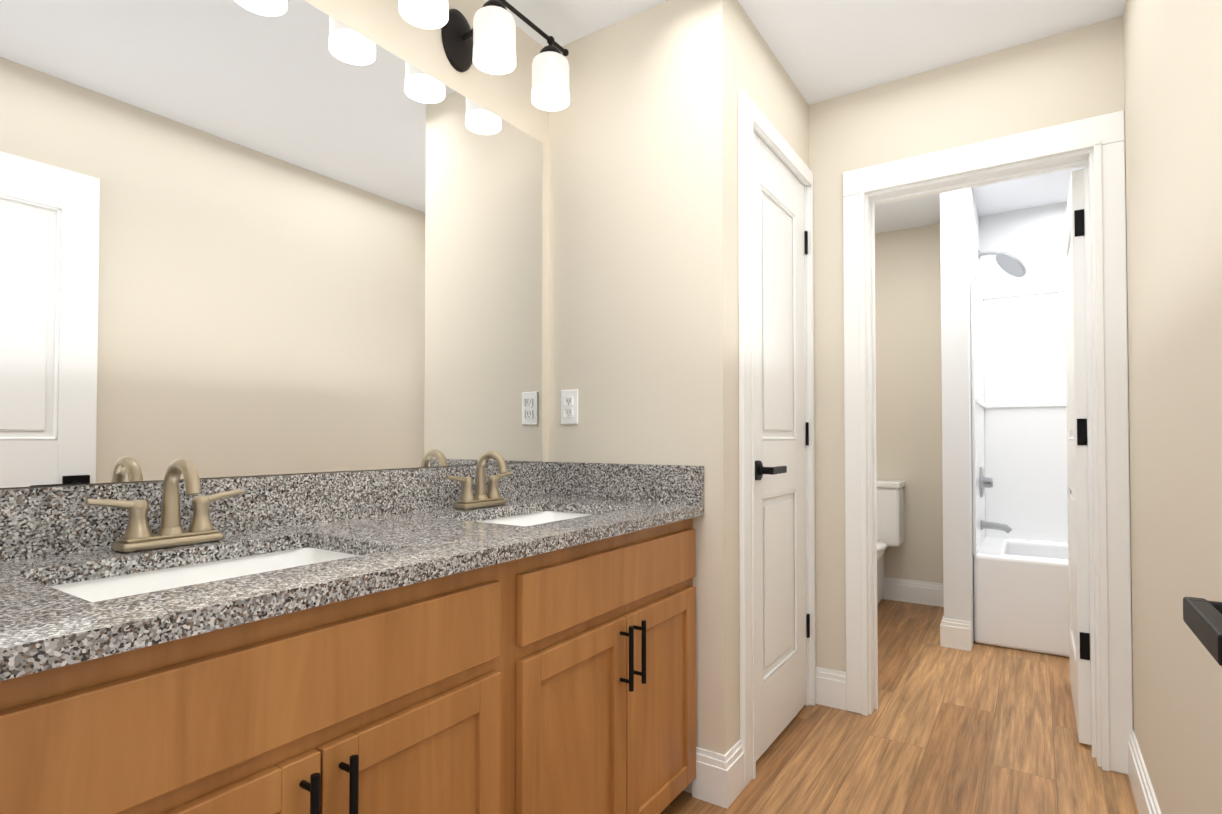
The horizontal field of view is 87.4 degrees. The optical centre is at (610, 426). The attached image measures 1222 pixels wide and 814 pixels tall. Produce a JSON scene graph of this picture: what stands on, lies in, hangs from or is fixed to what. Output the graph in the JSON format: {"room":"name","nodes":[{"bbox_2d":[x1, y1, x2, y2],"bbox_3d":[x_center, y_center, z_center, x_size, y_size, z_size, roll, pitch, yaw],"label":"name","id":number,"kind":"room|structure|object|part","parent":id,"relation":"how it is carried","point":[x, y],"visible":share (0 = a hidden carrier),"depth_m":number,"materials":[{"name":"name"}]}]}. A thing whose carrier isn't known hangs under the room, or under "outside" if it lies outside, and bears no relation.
{"room":"bathroom","nodes":[
{"label":"bathroom","id":0,"kind":"room"},
{"bbox_2d":[0,0,548,488],"bbox_3d":[-0.486,-0.113,1.904,0.120,2.390,2.756,-1,-1,34],"label":"wall","id":1,"kind":"structure","parent":0,"point":[384,24],"depth_m":1.93,"materials":[{"name":"beige paint"}]},
{"bbox_2d":[0,0,541,487],"bbox_3d":[-0.680,-0.434,1.503,0.005,1.085,1.605,-1,-1,34],"label":"mirror","id":2,"kind":"object","parent":1,"relation":"attached to","point":[264,236],"visible":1,"depth_m":1.36,"materials":[{"name":"clear glass"}]},
{"bbox_2d":[0,462,547,561],"bbox_3d":[-0.664,0.168,1.502,0.020,0.114,1.654,-1,-1,34],"label":"backsplash","id":3,"kind":"structure","parent":1,"relation":"attached to","point":[56,519],"depth_m":1.35,"materials":[{"name":"grey stone"}]},
{"bbox_2d":[399,0,569,110],"bbox_3d":[-0.362,-1.115,1.810,0.209,0.204,0.667,-1,-1,34],"label":"sconce","id":4,"kind":"object","parent":1,"relation":"attached to","point":[457,35],"depth_m":1.82,"materials":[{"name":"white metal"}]},
{"bbox_3d":[-0.325,-1.080,1.785,0.118,0.134,0.613,-1,-1,34],"label":"sconce shade","id":5,"kind":"part","parent":4,"relation":"part of","materials":[{"name":"white glass"}]},
{"bbox_2d":[548,0,739,792],"bbox_3d":[0.087,-0.110,2.076,0.647,2.390,0.120,-1,-1,34],"label":"wall","id":6,"kind":"structure","parent":0,"point":[643,261],"depth_m":1.97,"materials":[{"name":"beige paint"}]},
{"bbox_2d":[561,390,577,423],"bbox_3d":[-0.141,-0.064,2.148,0.072,0.116,0.010,-1,-1,34],"label":"electrical outlet","id":7,"kind":"object","parent":6,"relation":"attached to","point":[569,406],"visible":1,"depth_m":2.15,"materials":[{"name":"white plastic"}]},
{"bbox_2d":[548,462,703,505],"bbox_3d":[0.032,0.176,2.021,0.566,0.114,0.020,-1,-1,34],"label":"backsplash","id":8,"kind":"structure","parent":6,"relation":"attached to","point":[667,485],"depth_m":1.99,"materials":[{"name":"grey stone"}]},
{"bbox_2d":[738,2,744,90],"bbox_3d":[0.356,-0.111,2.004,0.120,2.390,0.058,-1,-1,34],"label":"wall","id":9,"kind":"structure","parent":0,"point":[741,48],"depth_m":1.99,"materials":[{"name":"beige paint"}]},
{"bbox_2d":[745,12,805,163],"bbox_3d":[0.551,-1.137,2.315,0.120,0.328,0.646,-1,-1,34],"label":"wall","id":10,"kind":"structure","parent":0,"point":[773,93],"depth_m":2.23,"materials":[{"name":"beige paint"}]},
{"bbox_2d":[738,90,815,786],"bbox_3d":[0.551,0.058,2.295,0.121,2.062,0.646,-1,-1,34],"label":"door frame","id":11,"kind":"structure","parent":10,"relation":"attached to","point":[805,276],"depth_m":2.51,"materials":[{"name":"white wood"}]},
{"bbox_2d":[753,132,809,760],"bbox_3d":[0.613,0.061,2.261,0.098,2.030,0.606,-1,-1,34],"label":"closet door","id":12,"kind":"structure","parent":10,"relation":"in","point":[780,500],"depth_m":2.26,"materials":[{"name":"white wood"}]},
{"bbox_2d":[485,0,1125,233],"bbox_3d":[1.029,-1.351,1.751,3.200,0.080,5.300,-1,-1,34],"label":"ceiling","id":13,"kind":"structure","parent":0,"point":[822,50],"depth_m":2.12,"materials":[{"name":"white paint"}]},
{"bbox_2d":[660,599,1138,813],"bbox_3d":[1.029,1.109,1.708,3.200,0.060,5.300,-1,-1,34],"label":"floor","id":14,"kind":"structure","parent":0,"point":[978,728],"depth_m":2.16,"materials":[{"name":"brown wood"}]},
{"bbox_2d":[0,498,703,813],"bbox_3d":[-0.421,0.662,1.333,0.602,0.820,1.654,-1,-1,34],"label":"bathroom vanity","id":15,"kind":"object","parent":14,"relation":"on","point":[415,640],"depth_m":1.00,"materials":[{"name":"brown wood"}]},
{"bbox_2d":[0,498,679,653],"bbox_3d":[-0.409,0.237,1.373,0.586,0.030,1.246,-1,-1,34],"label":"countertop","id":16,"kind":"structure","parent":15,"relation":"on","point":[422,546],"depth_m":1.05,"materials":[{"name":"grey stone"}]},
{"bbox_2d":[85,458,243,552],"bbox_3d":[-0.772,0.137,1.146,0.124,0.160,0.251,-1,-1,34],"label":"faucet","id":17,"kind":"object","parent":16,"relation":"on","point":[138,535],"visible":1,"depth_m":1.15,"materials":[{"name":"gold metal"}]},
{"bbox_2d":[0,538,367,621],"bbox_3d":[-0.625,0.313,1.046,0.348,0.156,0.496,-1,-1,34],"label":"sink","id":18,"kind":"object","parent":16,"relation":"in","point":[67,595],"depth_m":1.10,"materials":[{"name":"white ceramic"}]},
{"bbox_2d":[445,450,511,509],"bbox_3d":[-0.340,0.148,1.798,0.124,0.160,0.251,-1,-1,34],"label":"faucet","id":19,"kind":"object","parent":16,"relation":"on","point":[480,498],"visible":1,"depth_m":1.80,"materials":[{"name":"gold metal"}]},
{"bbox_2d":[472,506,599,525],"bbox_3d":[-0.193,0.324,1.697,0.348,0.156,0.496,-1,-1,34],"label":"sink","id":20,"kind":"object","parent":16,"relation":"in","point":[534,513],"depth_m":1.91,"materials":[{"name":"white ceramic"}]},
{"bbox_3d":[-0.166,0.543,1.207,0.036,0.150,0.865,-1,-1,34],"label":"bathroom vanity handle","id":21,"kind":"part","parent":15,"relation":"part of","materials":[{"name":"black metal"}]},
{"bbox_2d":[876,480,905,604],"bbox_3d":[1.490,0.730,3.893,0.450,0.771,0.745,-1,-1,34],"label":"toilet","id":22,"kind":"object","parent":14,"relation":"on","point":[890,513],"visible":0.17,"depth_m":3.96,"materials":[{"name":"white ceramic"}]},
{"bbox_2d":[970,273,1090,658],"bbox_3d":[2.694,0.158,3.128,1.571,1.889,0.718,-1,-1,34],"label":"shower","id":23,"kind":"object","parent":14,"relation":"on","point":[1019,451],"visible":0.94,"depth_m":3.66,"materials":[{"name":"white plastic"}]},
{"bbox_2d":[978,250,1025,532],"bbox_3d":[2.134,-0.200,3.480,0.222,1.564,0.177,-1,-1,34],"label":"shower","id":24,"kind":"object","parent":23,"relation":"attached to","point":[1010,264],"visible":1,"depth_m":3.48,"materials":[{"name":"silver metal"}]},
{"bbox_2d":[940,188,979,649],"bbox_3d":[1.955,-0.085,3.551,0.120,2.390,0.840,-1,-1,34],"label":"wall","id":25,"kind":"structure","parent":0,"point":[959,234],"depth_m":3.20,"materials":[{"name":"white paint"}]},
{"bbox_2d":[940,606,962,647],"bbox_3d":[1.899,1.040,3.546,0.040,0.140,0.831,-1,-1,34],"label":"baseboard","id":26,"kind":"structure","parent":25,"relation":"attached to","point":[955,634],"depth_m":3.19,"materials":[{"name":"white wood"}]},
{"bbox_2d":[806,15,1123,671],"bbox_3d":[1.017,-0.103,2.469,1.762,2.390,0.154,-1,-1,34],"label":"wall","id":27,"kind":"structure","parent":0,"point":[1048,81],"depth_m":2.42,"materials":[{"name":"beige paint"}]},
{"bbox_2d":[843,110,1132,774],"bbox_3d":[1.305,0.049,2.292,0.885,2.080,0.162,-1,-1,34],"label":"door frame","id":28,"kind":"structure","parent":27,"relation":"attached to","point":[1103,136],"depth_m":2.11,"materials":[{"name":"white wood"}]},
{"bbox_2d":[1064,169,1091,744],"bbox_3d":[1.813,0.102,2.440,0.098,1.955,0.684,-1,-1,34],"label":"door","id":29,"kind":"structure","parent":27,"relation":"in","point":[1077,465],"depth_m":2.19,"materials":[{"name":"white wood"}]},
{"bbox_2d":[875,202,1085,583],"bbox_3d":[2.550,-0.082,3.733,2.720,2.390,0.120,-1,-1,34],"label":"wall","id":30,"kind":"structure","parent":0,"point":[908,357],"depth_m":4.05,"materials":[{"name":"beige paint"}]},
{"bbox_2d":[883,577,943,606],"bbox_3d":[1.769,1.051,4.151,0.875,0.140,0.015,-1,-1,34],"label":"baseboard","id":31,"kind":"structure","parent":30,"relation":"attached to","point":[911,591],"depth_m":4.04,"materials":[{"name":"white wood"}]},
{"bbox_2d":[1123,0,1221,813],"bbox_3d":[0.949,-0.131,0.881,0.120,2.390,2.636,-1,-1,34],"label":"wall","id":32,"kind":"structure","parent":0,"point":[1173,103],"depth_m":1.34,"materials":[{"name":"beige paint"}]},
{"bbox_2d":[692,667,1160,813],"bbox_3d":[0.478,1.001,1.246,1.090,0.140,2.516,-1,-1,34],"label":"baseboard","id":33,"kind":"structure","parent":32,"relation":"attached to","point":[718,780],"depth_m":1.85,"materials":[{"name":"white wood"}]},
{"bbox_2d":[1183,597,1221,665],"bbox_3d":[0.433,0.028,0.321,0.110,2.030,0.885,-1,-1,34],"label":"towel bar","id":34,"kind":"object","parent":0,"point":[1202,618],"depth_m":0.61,"materials":[{"name":"black"}]}
]}

